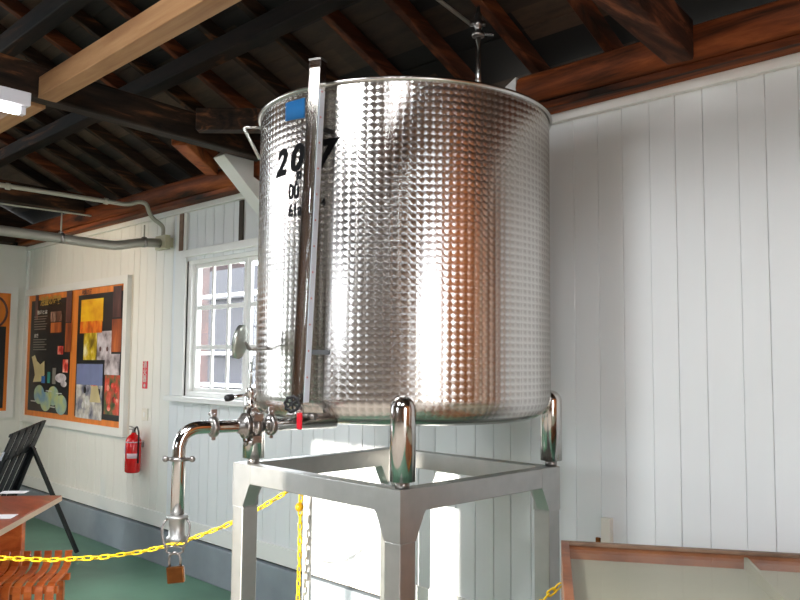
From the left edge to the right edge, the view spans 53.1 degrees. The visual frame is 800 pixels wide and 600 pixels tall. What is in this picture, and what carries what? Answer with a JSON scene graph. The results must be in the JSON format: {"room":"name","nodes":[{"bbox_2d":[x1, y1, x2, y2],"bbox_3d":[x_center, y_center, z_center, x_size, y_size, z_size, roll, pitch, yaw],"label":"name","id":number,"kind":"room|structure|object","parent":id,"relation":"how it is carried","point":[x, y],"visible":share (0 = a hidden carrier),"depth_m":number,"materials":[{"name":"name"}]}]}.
{"room":"brewery museum","nodes":[
{"label":"brewery museum","id":0,"kind":"room"},
{"bbox_2d":[0,244,26,495],"bbox_3d":[-6.688,0.600,5.902,7.700,2.785,0.100,5,-6,-45],"label":"wall","id":1,"kind":"structure","parent":0,"point":[13,258],"depth_m":8.46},
{"bbox_2d":[0,226,15,243],"bbox_3d":[-5.309,-0.778,7.188,3.500,0.170,0.160,5,-6,-45],"label":"beam","id":2,"kind":"structure","parent":1,"relation":"on","point":[3,239],"depth_m":8.32,"materials":[{"name":"brown wood"}]},
{"bbox_2d":[0,286,17,417],"bbox_3d":[-4.795,0.485,7.695,2.090,1.365,0.047,5,-6,-45],"label":"case","id":3,"kind":"object","parent":1,"relation":"attached to","point":[8,295],"visible":1,"depth_m":8.37,"materials":[{"name":"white wood"}]},
{"bbox_2d":[0,297,7,407],"bbox_3d":[-4.784,0.479,7.689,1.897,1.177,0.023,5,-6,-45],"label":"poster","id":4,"kind":"object","parent":3,"relation":"attached to","point":[3,300],"depth_m":8.34,"materials":[{"name":"orange paper"}]},
{"bbox_2d":[0,206,31,246],"bbox_3d":[-6.704,-1.771,6.045,7.800,1.965,0.100,5,-6,-45],"label":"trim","id":5,"kind":"structure","parent":1,"relation":"attached to","point":[7,218],"depth_m":8.49,"materials":[{"name":"brown wood"}]},
{"bbox_2d":[22,517,230,599],"bbox_3d":[-2.651,1.759,1.669,7.800,0.100,11.670,5,-6,-45],"label":"floor","id":6,"kind":"structure","parent":0,"point":[129,577],"depth_m":5.90,"materials":[{"name":"green paint"}]},
{"bbox_2d":[0,495,61,599],"bbox_3d":[-2.475,1.544,4.230,0.804,0.718,1.700,1,-4,-6],"label":"wooden table","id":7,"kind":"object","parent":6,"relation":"on","point":[12,531],"visible":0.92,"depth_m":4.76,"materials":[{"name":"red wood"}]},
{"bbox_2d":[0,514,17,518],"bbox_3d":[-2.193,1.197,4.420,0.120,0.003,0.120,1,-4,-6],"label":"leaflet","id":8,"kind":"object","parent":7,"relation":"on","point":[2,516],"visible":1,"depth_m":4.42,"materials":[{"name":"white paper"}]},
{"bbox_2d":[0,491,28,493],"bbox_3d":[-2.521,1.255,5.224,0.160,0.003,0.100,1,-4,-6],"label":"leaflet","id":9,"kind":"object","parent":7,"relation":"on","point":[3,492],"visible":1,"depth_m":5.20,"materials":[{"name":"white paper"}]},
{"bbox_2d":[0,550,72,599],"bbox_3d":[-2.363,1.701,4.544,0.878,0.455,0.366,1,-4,-7],"label":"slatted bench","id":10,"kind":"object","parent":6,"relation":"on","point":[59,578],"visible":0.95,"depth_m":4.60,"materials":[{"name":"orange wood"}]},
{"bbox_2d":[0,420,78,552],"bbox_3d":[-3.039,1.518,6.346,0.937,1.091,0.274,5,-6,-45],"label":"folding chair","id":11,"kind":"object","parent":6,"relation":"on","point":[28,448],"visible":0.88,"depth_m":6.43,"materials":[{"name":"black"}]},
{"bbox_2d":[302,495,311,599],"bbox_3d":[-0.457,1.370,3.913,0.300,1.050,0.300,5,-6,-45],"label":"barrier post","id":12,"kind":"object","parent":6,"relation":"on","point":[307,511],"visible":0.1,"depth_m":3.91,"materials":[{"name":"white metal"}]},
{"bbox_2d":[0,492,288,561],"bbox_3d":[-1.255,1.016,3.561,1.572,0.270,0.060,2,-5,-23],"label":"chain","id":13,"kind":"object","parent":12,"relation":"hanging from","point":[277,497],"visible":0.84,"depth_m":3.58,"materials":[{"name":"yellow plastic"}]},
{"bbox_2d":[295,494,303,599],"bbox_3d":[-0.489,1.264,3.848,0.041,0.737,0.100,1,-4,-9],"label":"chain","id":14,"kind":"object","parent":12,"relation":"hanging from","point":[299,506],"visible":0.92,"depth_m":3.85,"materials":[{"name":"yellow plastic"}]},
{"bbox_2d":[231,447,559,599],"bbox_3d":[-0.025,1.287,3.430,1.008,1.150,1.073,5,-6,-45],"label":"stand","id":15,"kind":"object","parent":6,"relation":"on","point":[400,513],"visible":0.83,"depth_m":3.38,"materials":[{"name":"silver metal"}]},
{"bbox_2d":[231,57,561,489],"bbox_3d":[-0.041,-0.069,3.465,1.451,1.559,1.290,5,-6,-45],"label":"storage tank","id":16,"kind":"object","parent":15,"relation":"on","point":[403,278],"visible":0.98,"depth_m":2.95,"materials":[{"name":"silver metal"}]},
{"bbox_2d":[161,362,337,554],"bbox_3d":[-0.502,0.521,2.768,0.629,0.634,0.097,3,-5,-34],"label":"pipe","id":17,"kind":"object","parent":16,"relation":"attached to","point":[250,425],"visible":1,"depth_m":2.68,"materials":[{"name":"silver metal"}]},
{"bbox_2d":[166,552,184,583],"bbox_3d":[-0.722,0.862,2.577,0.060,0.101,0.017,0,-4,0],"label":"padlock","id":18,"kind":"object","parent":17,"relation":"hanging from","point":[175,574],"visible":1,"depth_m":2.57,"materials":[{"name":"gold metal"}]},
{"bbox_2d":[436,0,493,81],"bbox_3d":[0.148,-1.044,3.207,0.640,0.478,0.083,5,-6,-45],"label":"valve","id":19,"kind":"object","parent":16,"relation":"on","point":[477,23],"visible":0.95,"depth_m":3.39,"materials":[{"name":"silver metal"}]},
{"bbox_2d":[561,540,799,599],"bbox_3d":[1.013,1.315,2.357,1.067,0.950,0.860,0,-4,12],"label":"display case","id":20,"kind":"object","parent":6,"relation":"on","point":[589,570],"visible":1,"depth_m":2.70,"materials":[{"name":"brown wood"}]},
{"bbox_2d":[539,582,560,599],"bbox_3d":[0.486,1.124,2.821,0.218,0.233,0.034,3,-5,-30],"label":"chain","id":21,"kind":"object","parent":20,"relation":"hanging from","point":[552,588],"visible":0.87,"depth_m":2.87,"materials":[{"name":"yellow plastic"}]},
{"bbox_2d":[0,0,777,223],"bbox_3d":[-2.619,-2.187,1.968,8.200,1.987,12.070,5,-6,-45],"label":"ceiling","id":22,"kind":"structure","parent":0,"point":[553,28],"depth_m":4.31,"materials":[{"name":"black wood"}]},
{"bbox_2d":[21,66,799,599],"bbox_3d":[0.094,0.549,4.492,0.122,2.785,11.470,5,-6,-45],"label":"wall","id":23,"kind":"structure","parent":0,"point":[675,220],"depth_m":3.55,"materials":[{"name":"white wood"}]},
{"bbox_2d":[17,251,29,470],"bbox_3d":[-3.995,0.700,8.492,0.030,2.460,0.030,5,-6,-45],"label":"trim","id":24,"kind":"structure","parent":23,"relation":"attached to","point":[28,252],"depth_m":8.54,"materials":[{"name":"white wood"}]},
{"bbox_2d":[0,0,92,56],"bbox_3d":[-0.979,-1.722,3.575,0.100,0.120,11.470,5,-6,-45],"label":"purlin","id":25,"kind":"object","parent":23,"relation":"attached to","point":[47,15],"visible":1,"depth_m":4.68,"materials":[{"name":"black wood"}]},
{"bbox_2d":[20,275,132,436],"bbox_3d":[-3.141,0.527,7.634,0.046,1.380,2.325,5,-6,-45],"label":"bulletin board","id":26,"kind":"object","parent":23,"relation":"attached to","point":[76,345],"visible":1,"depth_m":7.46,"materials":[{"name":"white wood"}]},
{"bbox_2d":[35,295,38,318],"bbox_3d":[-3.755,0.056,8.272,0.001,0.302,0.081,5,-6,-45],"label":"picture","id":27,"kind":"object","parent":26,"relation":"attached to","point":[36,296],"depth_m":8.27},
{"bbox_2d":[32,355,43,381],"bbox_3d":[-3.690,0.700,8.153,0.001,0.277,0.350,5,-6,-45],"label":"picture","id":28,"kind":"object","parent":26,"relation":"attached to","point":[37,360],"depth_m":8.15},
{"bbox_2d":[34,385,43,403],"bbox_3d":[-3.647,0.955,8.085,0.001,0.190,0.270,5,-6,-45],"label":"picture","id":29,"kind":"object","parent":26,"relation":"attached to","point":[38,389],"depth_m":8.08},
{"bbox_2d":[40,392,50,410],"bbox_3d":[-3.526,1.010,7.957,0.001,0.190,0.270,5,-6,-45],"label":"picture","id":30,"kind":"object","parent":26,"relation":"attached to","point":[45,397],"depth_m":7.96},
{"bbox_2d":[47,372,49,382],"bbox_3d":[-3.489,0.769,7.944,0.001,0.108,0.068,5,-6,-45],"label":"picture","id":31,"kind":"object","parent":26,"relation":"attached to","point":[48,373],"depth_m":7.94,"materials":[{"name":"teal paper"}]},
{"bbox_2d":[27,297,71,414],"bbox_3d":[-3.502,0.552,7.981,0.006,1.125,1.002,5,-6,-45],"label":"poster","id":32,"kind":"object","parent":26,"relation":"attached to","point":[50,345],"depth_m":7.95,"materials":[{"name":"black paper"}]},
{"bbox_2d":[48,386,57,405],"bbox_3d":[-3.404,0.941,7.845,0.001,0.190,0.270,5,-6,-45],"label":"picture","id":33,"kind":"object","parent":26,"relation":"attached to","point":[52,390],"depth_m":7.84},
{"bbox_2d":[52,368,55,383],"bbox_3d":[-3.396,0.746,7.851,0.001,0.156,0.086,5,-6,-45],"label":"picture","id":34,"kind":"object","parent":26,"relation":"attached to","point":[53,369],"depth_m":7.85,"materials":[{"name":"grey paper"}]},
{"bbox_2d":[50,322,61,332],"bbox_3d":[-3.388,0.271,7.883,0.001,0.099,0.270,5,-6,-45],"label":"picture","id":35,"kind":"object","parent":26,"relation":"attached to","point":[55,327],"depth_m":7.88},
{"bbox_2d":[50,311,61,321],"bbox_3d":[-3.395,0.163,7.899,0.001,0.099,0.271,5,-6,-45],"label":"picture","id":36,"kind":"object","parent":26,"relation":"on","point":[55,316],"depth_m":7.90},
{"bbox_2d":[57,346,62,353],"bbox_3d":[-3.301,0.488,7.776,0.001,0.082,0.132,5,-6,-45],"label":"picture","id":37,"kind":"object","parent":26,"relation":"attached to","point":[59,348],"depth_m":7.78},
{"bbox_2d":[55,373,65,382],"bbox_3d":[-3.280,0.754,7.733,0.001,0.090,0.260,5,-6,-45],"label":"picture","id":38,"kind":"object","parent":26,"relation":"attached to","point":[59,377],"depth_m":7.73},
{"bbox_2d":[55,395,66,414],"bbox_3d":[-3.263,1.010,7.696,0.001,0.190,0.270,5,-6,-45],"label":"picture","id":39,"kind":"object","parent":26,"relation":"attached to","point":[60,400],"depth_m":7.69},
{"bbox_2d":[62,359,67,372],"bbox_3d":[-3.212,0.633,7.678,0.001,0.124,0.122,5,-6,-45],"label":"picture","id":40,"kind":"object","parent":26,"relation":"attached to","point":[64,361],"depth_m":7.68},
{"bbox_2d":[65,323,71,351],"bbox_3d":[-3.179,0.359,7.666,0.001,0.278,0.139,5,-6,-45],"label":"picture","id":41,"kind":"object","parent":26,"relation":"attached to","point":[68,326],"depth_m":7.66},
{"bbox_2d":[66,290,71,321],"bbox_3d":[-3.184,0.052,7.697,0.001,0.320,0.128,5,-6,-45],"label":"picture","id":42,"kind":"object","parent":26,"relation":"on","point":[68,292],"depth_m":7.70},
{"bbox_2d":[75,384,102,420],"bbox_3d":[-2.829,0.926,7.268,0.001,0.306,0.546,5,-6,-45],"label":"picture","id":43,"kind":"object","parent":26,"relation":"attached to","point":[88,397],"depth_m":7.26},
{"bbox_2d":[76,364,102,385],"bbox_3d":[-2.829,0.678,7.285,0.001,0.190,0.547,5,-6,-45],"label":"picture","id":44,"kind":"object","parent":26,"relation":"attached to","point":[86,374],"depth_m":7.28},
{"bbox_2d":[83,333,96,359],"bbox_3d":[-2.832,0.424,7.309,0.001,0.246,0.275,5,-6,-45],"label":"picture","id":45,"kind":"object","parent":26,"relation":"attached to","point":[89,339],"depth_m":7.31},
{"bbox_2d":[80,320,101,332],"bbox_3d":[-2.828,0.247,7.321,0.001,0.110,0.466,5,-6,-45],"label":"picture","id":46,"kind":"object","parent":26,"relation":"attached to","point":[86,326],"depth_m":7.32},
{"bbox_2d":[81,298,103,321],"bbox_3d":[-2.821,0.096,7.327,0.001,0.212,0.466,5,-6,-45],"label":"picture","id":47,"kind":"object","parent":26,"relation":"on","point":[92,309],"depth_m":7.32},
{"bbox_2d":[90,386,100,402],"bbox_3d":[-2.731,0.819,7.175,0.001,0.200,0.226,5,-6,-45],"label":"picture","id":48,"kind":"object","parent":26,"relation":"attached to","point":[95,391],"depth_m":7.17},
{"bbox_2d":[74,290,122,421],"bbox_3d":[-2.714,0.499,7.192,0.006,1.125,0.915,5,-6,-45],"label":"poster","id":49,"kind":"object","parent":26,"relation":"attached to","point":[99,334],"depth_m":7.17,"materials":[{"name":"multicoloured paper"}]},
{"bbox_2d":[97,331,111,359],"bbox_3d":[-2.630,0.404,7.110,0.001,0.258,0.286,5,-6,-45],"label":"picture","id":50,"kind":"object","parent":26,"relation":"attached to","point":[104,338],"depth_m":7.10},
{"bbox_2d":[104,375,119,415],"bbox_3d":[-2.503,0.824,6.948,0.001,0.344,0.288,5,-6,-45],"label":"picture","id":51,"kind":"object","parent":26,"relation":"attached to","point":[111,382],"depth_m":6.94},
{"bbox_2d":[104,354,119,374],"bbox_3d":[-2.510,0.562,6.974,0.001,0.182,0.289,5,-6,-45],"label":"picture","id":52,"kind":"object","parent":26,"relation":"attached to","point":[111,361],"depth_m":6.97},
{"bbox_2d":[111,319,121,351],"bbox_3d":[-2.463,0.308,6.948,0.001,0.287,0.181,5,-6,-45],"label":"picture","id":53,"kind":"object","parent":26,"relation":"attached to","point":[116,324],"depth_m":6.95},
{"bbox_2d":[113,285,121,316],"bbox_3d":[-2.465,0.013,6.974,0.001,0.272,0.159,5,-6,-45],"label":"picture","id":54,"kind":"object","parent":26,"relation":"on","point":[117,289],"depth_m":6.97},
{"bbox_2d":[0,183,164,234],"bbox_3d":[-3.187,-0.753,5.160,3.657,0.261,0.048,5,-6,-45],"label":"conduit","id":55,"kind":"object","parent":23,"relation":"attached to","point":[8,186],"visible":1,"depth_m":5.99,"materials":[{"name":"beige metal"}]},
{"bbox_2d":[124,426,143,472],"bbox_3d":[-2.164,1.214,6.515,0.146,0.376,0.128,1,-4,-12],"label":"fire extinguisher","id":56,"kind":"object","parent":23,"relation":"attached to","point":[133,443],"visible":1,"depth_m":6.46,"materials":[{"name":"red metal"}]},
{"bbox_2d":[142,361,147,388],"bbox_3d":[-2.107,0.618,6.613,0.008,0.227,0.082,5,-6,-45],"label":"sign","id":57,"kind":"object","parent":23,"relation":"attached to","point":[145,363],"visible":1,"depth_m":6.61,"materials":[{"name":"red plastic"}]},
{"bbox_2d":[155,235,172,250],"bbox_3d":[-1.891,-0.458,6.431,0.084,0.113,0.165,5,-6,-45],"label":"junction box","id":58,"kind":"object","parent":23,"relation":"attached to","point":[167,241],"visible":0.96,"depth_m":6.37,"materials":[{"name":"beige"}]},
{"bbox_2d":[0,203,161,249],"bbox_3d":[-3.202,-0.588,5.133,3.617,0.246,0.085,5,-6,-45],"label":"conduit","id":59,"kind":"object","parent":58,"relation":"attached to","point":[60,237],"visible":1,"depth_m":5.88,"materials":[{"name":"grey metal"}]},
{"bbox_2d":[0,0,357,166],"bbox_3d":[-0.549,-1.411,3.983,0.100,0.100,11.470,5,-6,-45],"label":"ceiling beam","id":60,"kind":"structure","parent":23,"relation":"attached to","point":[291,15],"depth_m":4.47,"materials":[{"name":"black wood"}]},
{"bbox_2d":[172,213,188,395],"bbox_3d":[-1.720,0.031,6.264,0.020,1.425,0.155,5,-6,-45],"label":"trim","id":61,"kind":"structure","parent":23,"relation":"attached to","point":[178,368],"depth_m":6.24,"materials":[{"name":"white wood"}]},
{"bbox_2d":[179,213,183,250],"bbox_3d":[-1.718,-0.533,6.289,0.008,0.293,0.055,5,-6,-45],"label":"trim","id":62,"kind":"structure","parent":23,"relation":"attached to","point":[181,224],"depth_m":6.28,"materials":[{"name":"brown wood"}]},
{"bbox_2d":[17,485,379,599],"bbox_3d":[0.038,1.803,4.352,0.050,0.262,11.470,5,-6,-45],"label":"trim","id":63,"kind":"structure","parent":23,"relation":"attached to","point":[203,561],"depth_m":5.91,"materials":[{"name":"painted wood"}]},
{"bbox_2d":[163,395,243,406],"bbox_3d":[-1.170,0.724,5.617,0.070,0.040,1.860,5,-6,-45],"label":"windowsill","id":64,"kind":"structure","parent":23,"relation":"attached to","point":[236,403],"depth_m":5.84,"materials":[{"name":"white wood"}]},
{"bbox_2d":[184,237,257,257],"bbox_3d":[-1.063,-0.398,5.624,0.040,0.055,1.712,5,-6,-45],"label":"trim","id":65,"kind":"structure","parent":23,"relation":"attached to","point":[253,242],"depth_m":5.83,"materials":[{"name":"white wood"}]},
{"bbox_2d":[185,250,257,399],"bbox_3d":[-1.068,0.183,5.684,0.095,1.045,1.560,5,-6,-45],"label":"window","id":66,"kind":"structure","parent":23,"relation":"in","point":[193,347],"depth_m":5.99,"materials":[{"name":"white wood"}]},
{"bbox_2d":[214,152,259,215],"bbox_3d":[-1.042,-0.773,5.329,0.391,0.421,0.130,5,-6,-45],"label":"wall bracket","id":67,"kind":"object","parent":23,"relation":"attached to","point":[240,171],"visible":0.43,"depth_m":5.28,"materials":[{"name":"white wood"}]},
{"bbox_2d":[238,200,244,240],"bbox_3d":[-1.136,-0.570,5.731,0.012,0.293,0.050,5,-6,-45],"label":"trim","id":68,"kind":"structure","parent":23,"relation":"attached to","point":[241,202],"depth_m":5.72,"materials":[{"name":"brown"}]},
{"bbox_2d":[22,474,468,599],"bbox_3d":[0.038,1.599,4.365,0.016,0.114,11.470,5,-6,-45],"label":"baseboard","id":69,"kind":"structure","parent":23,"relation":"attached to","point":[354,577],"depth_m":5.33,"materials":[{"name":"grey wood"}]},
{"bbox_2d":[18,34,799,246],"bbox_3d":[0.055,-0.862,4.548,0.225,0.033,11.470,5,-6,-45],"label":"beam","id":70,"kind":"structure","parent":23,"relation":"on","point":[789,45],"depth_m":3.47,"materials":[{"name":"brown wood"}]},
{"bbox_2d":[15,161,259,242],"bbox_3d":[-1.770,-0.832,6.332,0.298,0.146,6.370,5,-6,-45],"label":"wall plate","id":71,"kind":"object","parent":70,"relation":"on","point":[199,184],"visible":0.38,"depth_m":6.41,"materials":[{"name":"brown wood"}]},
{"bbox_2d":[0,179,84,213],"bbox_3d":[-4.973,-1.087,4.533,0.110,0.170,6.862,-3,-5,38],"label":"tie beam","id":72,"kind":"structure","parent":71,"relation":"on","point":[26,198],"depth_m":6.88,"materials":[{"name":"brown wood"}]},
{"bbox_2d":[0,102,45,132],"bbox_3d":[-2.835,-0.993,5.106,0.100,0.105,2.675,5,-6,-45],"label":"beam","id":73,"kind":"structure","parent":72,"relation":"attached to","point":[7,120],"depth_m":4.35,"materials":[{"name":"brown wood"}]},
{"bbox_2d":[0,148,92,208],"bbox_3d":[-4.270,-1.841,6.373,3.930,1.900,0.052,5,-6,-45],"label":"rafter","id":74,"kind":"object","parent":71,"relation":"on","point":[17,164],"visible":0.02,"depth_m":7.26,"materials":[{"name":"brown wood"}]},
{"bbox_2d":[0,132,109,204],"bbox_3d":[-3.987,-1.860,6.090,3.930,1.900,0.052,5,-6,-45],"label":"rafter","id":75,"kind":"object","parent":71,"relation":"on","point":[5,138],"visible":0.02,"depth_m":7.00,"materials":[{"name":"brown wood"}]},
{"bbox_2d":[11,122,131,198],"bbox_3d":[-3.705,-1.879,5.807,3.930,1.900,0.052,5,-6,-45],"label":"rafter","id":76,"kind":"object","parent":71,"relation":"on","point":[22,128],"visible":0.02,"depth_m":6.73,"materials":[{"name":"brown wood"}]},
{"bbox_2d":[30,111,153,191],"bbox_3d":[-3.423,-1.898,5.525,3.930,1.900,0.052,5,-6,-45],"label":"rafter","id":77,"kind":"object","parent":71,"relation":"on","point":[40,117],"visible":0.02,"depth_m":6.45,"materials":[{"name":"brown wood"}]},
{"bbox_2d":[0,24,203,176],"bbox_3d":[-2.858,-1.936,4.959,3.930,1.900,0.052,5,-6,-45],"label":"rafter","id":78,"kind":"object","parent":71,"relation":"on","point":[31,54],"visible":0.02,"depth_m":5.90,"materials":[{"name":"brown wood"}]},
{"bbox_2d":[0,0,220,168],"bbox_3d":[-2.576,-1.955,4.677,3.930,1.900,0.052,5,-6,-45],"label":"rafter","id":79,"kind":"object","parent":71,"relation":"on","point":[16,8],"visible":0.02,"depth_m":5.06,"materials":[{"name":"brown wood"}]},
{"bbox_2d":[55,108,177,184],"bbox_3d":[-3.140,-1.917,5.242,3.930,1.900,0.052,5,-6,-45],"label":"rafter","id":80,"kind":"object","parent":71,"relation":"on","point":[105,136],"visible":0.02,"depth_m":6.20,"materials":[{"name":"brown wood"}]},
{"bbox_2d":[0,53,260,161],"bbox_3d":[-3.004,-1.220,2.562,0.110,0.170,6.862,-3,-5,38],"label":"tie beam","id":81,"kind":"structure","parent":71,"relation":"attached to","point":[96,100],"depth_m":4.42,"materials":[{"name":"brown wood"}]},
{"bbox_2d":[0,86,30,115],"bbox_3d":[-2.216,-0.973,3.401,0.090,0.108,1.240,-3,-6,42],"label":"ceiling lamp","id":82,"kind":"object","parent":81,"relation":"attached to","point":[13,101],"visible":1,"depth_m":3.78,"materials":[{"name":"grey plastic"}]},
{"bbox_2d":[69,9,205,112],"bbox_3d":[-2.293,-1.974,4.394,3.930,1.900,0.052,5,-6,-45],"label":"rafter","id":83,"kind":"object","parent":71,"relation":"on","point":[81,18],"visible":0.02,"depth_m":5.00,"materials":[{"name":"brown wood"}]},
{"bbox_2d":[103,0,255,107],"bbox_3d":[-2.011,-1.994,4.111,3.930,1.900,0.052,5,-6,-45],"label":"rafter","id":84,"kind":"object","parent":71,"relation":"on","point":[125,8],"visible":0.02,"depth_m":4.86,"materials":[{"name":"brown wood"}]},
{"bbox_2d":[171,139,217,174],"bbox_3d":[-1.345,-0.965,5.287,0.090,0.100,0.806,0,-4,1],"label":"brace","id":85,"kind":"object","parent":71,"relation":"attached to","point":[200,157],"visible":0.64,"depth_m":5.26,"materials":[{"name":"brown wood"}]},
{"bbox_2d":[195,108,261,133],"bbox_3d":[-0.762,-1.050,4.694,0.856,0.130,0.090,0,-4,1],"label":"brace","id":86,"kind":"object","parent":71,"relation":"attached to","point":[208,120],"visible":0.44,"depth_m":4.65,"materials":[{"name":"brown wood"}]},
{"bbox_2d":[195,18,291,96],"bbox_3d":[-1.729,-2.013,3.829,3.930,1.900,0.052,5,-6,-45],"label":"rafter","id":87,"kind":"object","parent":71,"relation":"on","point":[209,28],"visible":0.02,"depth_m":4.63,"materials":[{"name":"brown wood"}]},
{"bbox_2d":[236,0,338,81],"bbox_3d":[-1.446,-2.032,3.546,3.930,1.900,0.052,5,-6,-45],"label":"rafter","id":88,"kind":"object","parent":71,"relation":"on","point":[253,9],"visible":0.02,"depth_m":4.33,"materials":[{"name":"brown wood"}]},
{"bbox_2d":[322,10,401,75],"bbox_3d":[-1.164,-2.051,3.263,3.930,1.900,0.052,5,-6,-45],"label":"rafter","id":89,"kind":"object","parent":71,"relation":"on","point":[336,20],"visible":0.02,"depth_m":4.14,"materials":[{"name":"brown wood"}]},
{"bbox_2d":[384,0,481,81],"bbox_3d":[-0.882,-2.070,2.980,3.930,1.900,0.052,5,-6,-45],"label":"rafter","id":90,"kind":"object","parent":71,"relation":"on","point":[404,9],"visible":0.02,"depth_m":3.94,"materials":[{"name":"brown wood"}]},
{"bbox_2d":[505,77,518,90],"bbox_3d":[0.547,-0.988,3.981,0.200,0.140,0.220,5,-6,-45],"label":"board","id":91,"kind":"object","parent":70,"relation":"on","point":[512,85],"visible":0.07,"depth_m":3.85,"materials":[{"name":"white wood"}]},
{"bbox_2d":[516,0,799,102],"bbox_3d":[2.362,-1.112,2.194,0.299,0.146,4.860,5,-6,-45],"label":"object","id":92,"kind":"structure","parent":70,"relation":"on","point":[780,19],"depth_m":3.32,"materials":[{"name":"brown wood"}]},
{"bbox_2d":[471,0,550,73],"bbox_3d":[-0.599,-2.089,2.698,3.930,1.900,0.052,5,-6,-45],"label":"rafter","id":93,"kind":"object","parent":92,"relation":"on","point":[491,10],"visible":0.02,"depth_m":3.74,"materials":[{"name":"brown wood"}]},
{"bbox_2d":[567,0,623,52],"bbox_3d":[-0.317,-2.108,2.415,3.930,1.900,0.052,5,-6,-45],"label":"rafter","id":94,"kind":"object","parent":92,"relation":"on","point":[587,11],"visible":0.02,"depth_m":3.51,"materials":[{"name":"brown wood"}]},
{"bbox_2d":[592,0,693,64],"bbox_3d":[-0.969,-1.258,0.516,0.110,0.170,6.862,-3,-5,38],"label":"tie beam","id":95,"kind":"structure","parent":92,"relation":"attached to","point":[662,26],"depth_m":2.94,"materials":[{"name":"brown wood"}]},
{"bbox_2d":[38,0,240,101],"bbox_3d":[0.073,-1.190,2.194,0.100,0.105,5.285,5,-6,-45],"label":"beam","id":96,"kind":"structure","parent":95,"relation":"on","point":[165,20],"depth_m":3.37,"materials":[{"name":"brown wood"}]},
{"bbox_2d":[26,52,799,250],"bbox_3d":[0.051,-0.823,4.542,0.034,0.043,11.470,5,-6,-45],"label":"trim","id":97,"kind":"structure","parent":23,"relation":"attached to","point":[792,60],"depth_m":3.53,"materials":[{"name":"white wood"}]},
{"bbox_2d":[596,517,612,542],"bbox_3d":[0.899,1.019,3.537,0.030,0.115,0.083,5,-6,-45],"label":"wall outlet","id":98,"kind":"object","parent":23,"relation":"attached to","point":[606,523],"visible":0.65,"depth_m":3.51,"materials":[{"name":"beige plastic"}]},
{"label":"outside","id":99,"kind":"structure","parent":0,"visible":0},
{"bbox_3d":[-0.014,1.745,-0.132,60.000,0.100,60.000,5,-6,-45],"label":"ground","id":100,"kind":"structure","parent":99,"visible":0},
{"bbox_2d":[199,263,257,389],"bbox_3d":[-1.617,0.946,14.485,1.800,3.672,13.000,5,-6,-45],"label":"window panes","id":101,"kind":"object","parent":100,"relation":"on","point":[237,270],"visible":0.16,"depth_m":15.46,"materials":[{"name":"grey"}]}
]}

